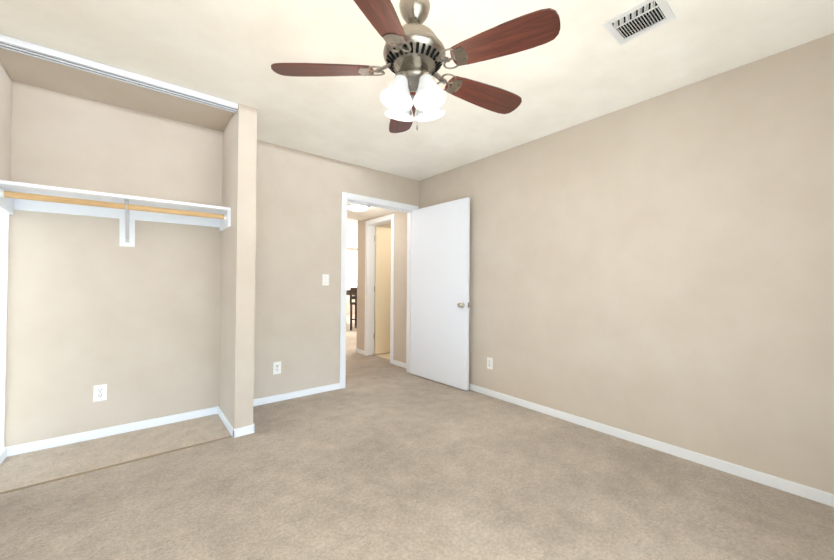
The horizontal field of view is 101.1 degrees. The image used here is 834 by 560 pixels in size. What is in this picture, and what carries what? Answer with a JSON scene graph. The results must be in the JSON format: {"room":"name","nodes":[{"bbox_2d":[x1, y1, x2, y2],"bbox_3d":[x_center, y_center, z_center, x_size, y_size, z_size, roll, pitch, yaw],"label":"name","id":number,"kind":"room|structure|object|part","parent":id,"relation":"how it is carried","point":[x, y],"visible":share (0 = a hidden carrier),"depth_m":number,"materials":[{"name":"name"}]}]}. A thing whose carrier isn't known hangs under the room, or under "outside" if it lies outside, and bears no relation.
{"room":"empty bedroom","nodes":[
{"label":"empty bedroom","id":0,"kind":"room"},
{"bbox_2d":[0,62,11,451],"bbox_3d":[-1.483,-0.100,0.712,0.120,2.440,3.998,1,-1,-39],"label":"wall","id":1,"kind":"structure","parent":0,"point":[5,114],"depth_m":2.13,"materials":[{"name":"paint"}]},
{"bbox_2d":[0,446,11,464],"bbox_3d":[-1.440,1.089,0.739,0.012,0.064,3.758,1,-1,-39],"label":"baseboard","id":2,"kind":"structure","parent":1,"relation":"attached to","point":[7,451],"depth_m":2.17,"materials":[{"name":"white wood"}]},
{"bbox_2d":[0,414,231,493],"bbox_3d":[-2.022,1.165,2.395,1.450,0.064,0.697,1,-1,-39],"label":"floor","id":3,"kind":"structure","parent":0,"point":[28,468],"depth_m":2.26,"materials":[{"name":"carpet"}]},
{"bbox_2d":[4,81,418,446],"bbox_3d":[-1.341,-0.067,3.332,3.418,2.440,0.120,1,-1,-39],"label":"wall","id":4,"kind":"structure","parent":0,"point":[92,303],"depth_m":2.65,"materials":[{"name":"paint"}]},
{"bbox_2d":[93,384,106,401],"bbox_3d":[-2.284,0.814,2.473,0.072,0.116,0.008,1,-1,-39],"label":"electrical outlet","id":5,"kind":"object","parent":4,"relation":"attached to","point":[99,392],"visible":1,"depth_m":2.47,"materials":[{"name":"white plastic"}]},
{"bbox_2d":[12,407,215,455],"bbox_3d":[-2.153,1.106,2.573,1.173,0.064,0.016,1,-1,-39],"label":"baseboard","id":6,"kind":"structure","parent":4,"relation":"attached to","point":[23,448],"depth_m":2.49,"materials":[{"name":"white wood"}]},
{"bbox_2d":[0,180,230,246],"bbox_3d":[-2.039,-0.411,2.445,1.203,0.323,0.372,1,-1,-39],"label":"closet shelf","id":7,"kind":"object","parent":4,"relation":"attached to","point":[127,211],"visible":1,"depth_m":2.39,"materials":[{"name":"white wood"}]},
{"bbox_3d":[-1.980,-0.504,2.375,1.161,0.039,0.039,0,0,-39],"label":"rod","id":8,"kind":"part","parent":7,"relation":"part of","materials":[{"name":"brown wood"}]},
{"bbox_2d":[273,361,280,374],"bbox_3d":[-1.327,0.835,3.256,0.072,0.116,0.007,1,-1,-39],"label":"outlet","id":9,"kind":"object","parent":4,"relation":"attached to","point":[278,368],"visible":1,"depth_m":3.25,"materials":[{"name":"white plastic"}]},
{"bbox_2d":[253,383,339,405],"bbox_3d":[-1.211,1.122,3.343,1.004,0.064,0.016,1,-1,-39],"label":"baseboard","id":10,"kind":"structure","parent":4,"relation":"attached to","point":[280,397],"depth_m":3.35,"materials":[{"name":"white wood"}]},
{"bbox_2d":[322,274,328,284],"bbox_3d":[-0.950,-0.001,3.569,0.072,0.116,0.007,1,-1,-39],"label":"light switch","id":11,"kind":"object","parent":4,"relation":"attached to","point":[324,277],"visible":1,"depth_m":3.57,"materials":[{"name":"white plastic"}]},
{"bbox_2d":[340,192,417,388],"bbox_3d":[-0.448,0.114,4.062,1.065,2.110,0.152,1,-1,-39],"label":"door frame","id":12,"kind":"structure","parent":4,"relation":"attached to","point":[345,196],"depth_m":3.77,"materials":[{"name":"white wood"}]},
{"bbox_2d":[410,197,469,390],"bbox_3d":[0.238,0.145,3.948,0.035,2.030,0.918,1,-1,-41],"label":"door","id":13,"kind":"structure","parent":4,"relation":"in","point":[440,276],"depth_m":3.88,"materials":[{"name":"white wood"}]},
{"bbox_2d":[457,302,468,307],"bbox_3d":[0.506,0.266,3.638,0.147,0.062,0.101,1,-1,-39],"label":"door knob","id":14,"kind":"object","parent":13,"relation":"attached to","point":[461,305],"depth_m":3.61,"materials":[{"name":"silver metal"}]},
{"bbox_2d":[219,104,256,428],"bbox_3d":[-1.457,-0.074,2.775,0.127,2.440,0.595,1,-1,-39],"label":"wall","id":15,"kind":"structure","parent":0,"point":[237,316],"depth_m":2.56,"materials":[{"name":"beige paint"}]},
{"bbox_2d":[216,406,243,437],"bbox_3d":[-1.493,1.113,2.707,0.039,0.064,0.569,1,-1,-39],"label":"baseboard","id":16,"kind":"structure","parent":15,"relation":"attached to","point":[237,432],"depth_m":2.56,"materials":[{"name":"white wood"}]},
{"bbox_2d":[244,423,254,433],"bbox_3d":[-1.396,1.114,2.786,0.012,0.064,0.569,1,-1,-39],"label":"baseboard","id":17,"kind":"structure","parent":15,"relation":"attached to","point":[250,429],"depth_m":2.55,"materials":[{"name":"white wood"}]},
{"bbox_2d":[346,247,356,314],"bbox_3d":[-3.097,0.026,12.078,7.330,2.440,0.100,1,-1,-39],"label":"wall","id":18,"kind":"structure","parent":0,"point":[348,305],"depth_m":12.53,"materials":[{"name":"paint"}]},
{"bbox_2d":[346,250,356,289],"bbox_3d":[-2.539,-0.355,12.510,0.890,1.500,0.120,1,-1,-39],"label":"window","id":19,"kind":"structure","parent":18,"relation":"in","point":[351,266],"depth_m":12.65,"materials":[{"name":"white"}]},
{"bbox_2d":[347,202,395,224],"bbox_3d":[-0.157,-1.104,5.348,3.330,0.300,1.492,1,-1,-39],"label":"ceiling","id":20,"kind":"structure","parent":0,"point":[371,212],"depth_m":4.96,"materials":[{"name":"paint"}]},
{"bbox_2d":[347,204,369,210],"bbox_3d":[-0.782,-0.943,4.521,0.312,0.050,0.312,1,-1,-39],"label":"recessed light","id":21,"kind":"object","parent":20,"relation":"in","point":[356,207],"visible":0.94,"depth_m":4.44,"materials":[{"name":"white"}]},
{"bbox_2d":[357,221,390,348],"bbox_3d":[-0.127,-0.023,6.252,2.110,2.440,0.120,1,-1,-39],"label":"wall","id":22,"kind":"structure","parent":0,"point":[359,280],"depth_m":5.57,"materials":[{"name":"paint"}]},
{"bbox_2d":[374,352,389,359],"bbox_3d":[0.480,1.224,5.578,1.990,0.060,1.920,1,-1,-39],"label":"floor","id":23,"kind":"structure","parent":0,"point":[385,355],"depth_m":5.38,"materials":[{"name":"beige tile"}]},
{"bbox_2d":[0,314,833,559],"bbox_3d":[-0.287,1.233,6.766,9.672,0.060,11.870,1,-1,-39],"label":"floor carpet","id":24,"kind":"object","parent":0,"point":[378,458],"visible":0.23,"depth_m":1.80,"materials":[{"name":"beige carpet"}]},
{"bbox_2d":[346,290,356,327],"bbox_3d":[-1.374,0.751,9.348,1.200,0.950,0.900,1,-1,-39],"label":"dining table","id":25,"kind":"object","parent":24,"relation":"on","point":[348,292],"visible":0.17,"depth_m":8.70,"materials":[{"name":"brown wood"}]},
{"bbox_2d":[350,287,356,329],"bbox_3d":[-1.351,0.694,8.373,0.420,1.040,0.420,0,-1,22],"label":"chair","id":26,"kind":"object","parent":24,"relation":"on","point":[353,289],"visible":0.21,"depth_m":8.26,"materials":[{"name":"black wood"}]},
{"bbox_2d":[0,0,833,247],"bbox_3d":[-0.268,-1.266,6.796,9.672,0.102,11.870,1,-1,-39],"label":"ceiling","id":27,"kind":"structure","parent":0,"point":[584,65],"depth_m":2.02,"materials":[{"name":"paint"}]},
{"bbox_2d":[0,42,236,111],"bbox_3d":[-1.814,-1.270,2.186,1.201,0.002,0.106,1,-1,-39],"label":"track rail","id":28,"kind":"object","parent":27,"relation":"attached to","point":[111,74],"visible":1,"depth_m":2.12,"materials":[{"name":"grey metal"}]},
{"bbox_2d":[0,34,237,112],"bbox_3d":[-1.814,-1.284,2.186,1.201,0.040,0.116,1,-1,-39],"label":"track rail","id":29,"kind":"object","parent":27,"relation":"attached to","point":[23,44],"visible":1,"depth_m":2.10,"materials":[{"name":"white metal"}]},
{"bbox_2d":[271,0,559,132],"bbox_3d":[0.017,-0.999,1.633,1.248,0.597,1.190,1,-1,-39],"label":"fan","id":30,"kind":"object","parent":27,"relation":"hanging from","point":[414,55],"visible":1,"depth_m":1.54,"materials":[{"name":"brown wood"}]},
{"bbox_3d":[-0.441,-0.989,1.616,0.476,0.007,0.150,0,12,0],"label":"blade","id":31,"kind":"part","parent":30,"relation":"part of","materials":[{"name":"brown wood"}]},
{"bbox_3d":[-0.161,-0.991,1.212,0.150,0.007,0.476,14,4,20],"label":"blade","id":32,"kind":"part","parent":30,"relation":"part of","materials":[{"name":"brown wood"}]},
{"bbox_3d":[-0.082,-0.861,1.551,0.149,0.112,0.149,20,-13,-41],"label":"lamp shade","id":33,"kind":"part","parent":30,"relation":"part of","materials":[{"name":"white glass"}]},
{"bbox_3d":[-0.082,-0.861,1.551,0.149,0.112,0.149,20,-13,-41],"label":"lamp shade","id":34,"kind":"part","parent":30,"relation":"part of","materials":[{"name":"white glass"}]},
{"bbox_3d":[-0.082,-0.860,1.551,0.048,0.074,0.048,20,-13,-41],"label":"bulb","id":35,"kind":"part","parent":30,"relation":"part of","materials":[{"name":"white glass"}]},
{"bbox_3d":[-0.075,-0.859,1.680,0.149,0.112,0.149,1,13,-42],"label":"lamp shade","id":36,"kind":"part","parent":30,"relation":"part of","materials":[{"name":"white glass"}]},
{"bbox_3d":[-0.075,-0.859,1.680,0.149,0.112,0.149,1,13,-42],"label":"lamp shade","id":37,"kind":"part","parent":30,"relation":"part of","materials":[{"name":"white glass"}]},
{"label":"blade","id":38,"kind":"part","parent":30,"relation":"part of","materials":[{"name":"brown wood"}]},
{"bbox_3d":[0.048,-0.860,1.545,0.149,0.112,0.149,1,-15,-42],"label":"lamp shade","id":39,"kind":"part","parent":30,"relation":"part of","materials":[{"name":"white glass"}]},
{"bbox_3d":[0.048,-0.859,1.545,0.048,0.074,0.048,1,-15,-42],"label":"bulb","id":40,"kind":"part","parent":30,"relation":"part of","materials":[{"name":"white glass"}]},
{"bbox_3d":[0.054,-0.859,1.674,0.149,0.112,0.149,-18,12,-41],"label":"lamp shade","id":41,"kind":"part","parent":30,"relation":"part of","materials":[{"name":"white glass"}]},
{"bbox_3d":[0.048,-0.860,1.545,0.149,0.112,0.149,1,-15,-42],"label":"lamp shade","id":42,"kind":"part","parent":30,"relation":"part of","materials":[{"name":"white glass"}]},
{"bbox_3d":[0.054,-0.859,1.674,0.149,0.112,0.149,-18,12,-41],"label":"lamp shade","id":43,"kind":"part","parent":30,"relation":"part of","materials":[{"name":"white glass"}]},
{"bbox_3d":[0.359,-0.980,1.826,0.476,0.007,0.150,1,-14,-30],"label":"blade","id":44,"kind":"part","parent":30,"relation":"part of","materials":[{"name":"brown wood"}]},
{"bbox_3d":[0.350,-0.985,1.415,0.447,0.007,0.150,0,-14,29],"label":"blade","id":45,"kind":"part","parent":30,"relation":"part of","materials":[{"name":"brown wood"}]},
{"bbox_2d":[602,0,675,44],"bbox_3d":[1.098,-1.283,1.700,0.230,0.012,0.246,1,-1,-39],"label":"ceiling vent","id":46,"kind":"object","parent":27,"relation":"in","point":[636,20],"visible":1,"depth_m":1.70,"materials":[{"name":"white metal"}]},
{"bbox_2d":[360,33,833,493],"bbox_3d":[0.831,-0.049,3.490,0.144,2.440,5.370,1,-1,-39],"label":"wall","id":47,"kind":"structure","parent":0,"point":[660,268],"depth_m":2.28,"materials":[{"name":"paint"}]},
{"bbox_2d":[364,214,394,363],"bbox_3d":[-0.525,0.126,5.151,0.137,2.110,0.770,1,-1,-39],"label":"door frame","id":48,"kind":"structure","parent":47,"relation":"attached to","point":[369,282],"depth_m":5.37,"materials":[{"name":"white wood"}]},
{"bbox_2d":[374,227,390,353],"bbox_3d":[-0.427,0.167,5.612,0.598,2.018,0.035,1,-1,-39],"label":"hall door","id":49,"kind":"structure","parent":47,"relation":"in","point":[382,286],"depth_m":5.49,"materials":[{"name":"beige wood"}]},
{"bbox_2d":[393,360,405,367],"bbox_3d":[-0.200,1.146,4.639,0.012,0.064,0.429,1,-1,-39],"label":"baseboard","id":50,"kind":"structure","parent":47,"relation":"attached to","point":[398,363],"depth_m":4.68,"materials":[{"name":"white wood"}]},
{"bbox_2d":[487,357,492,369],"bbox_3d":[0.736,0.842,3.467,0.007,0.116,0.072,1,-1,-39],"label":"outlet","id":51,"kind":"object","parent":47,"relation":"attached to","point":[490,361],"visible":1,"depth_m":3.46,"materials":[{"name":"white plastic"}]},
{"bbox_2d":[469,383,833,506],"bbox_3d":[1.196,1.135,2.895,0.012,0.064,3.758,1,-1,-39],"label":"baseboard","id":52,"kind":"structure","parent":47,"relation":"attached to","point":[813,494],"depth_m":2.23,"materials":[{"name":"white wood"}]}
]}

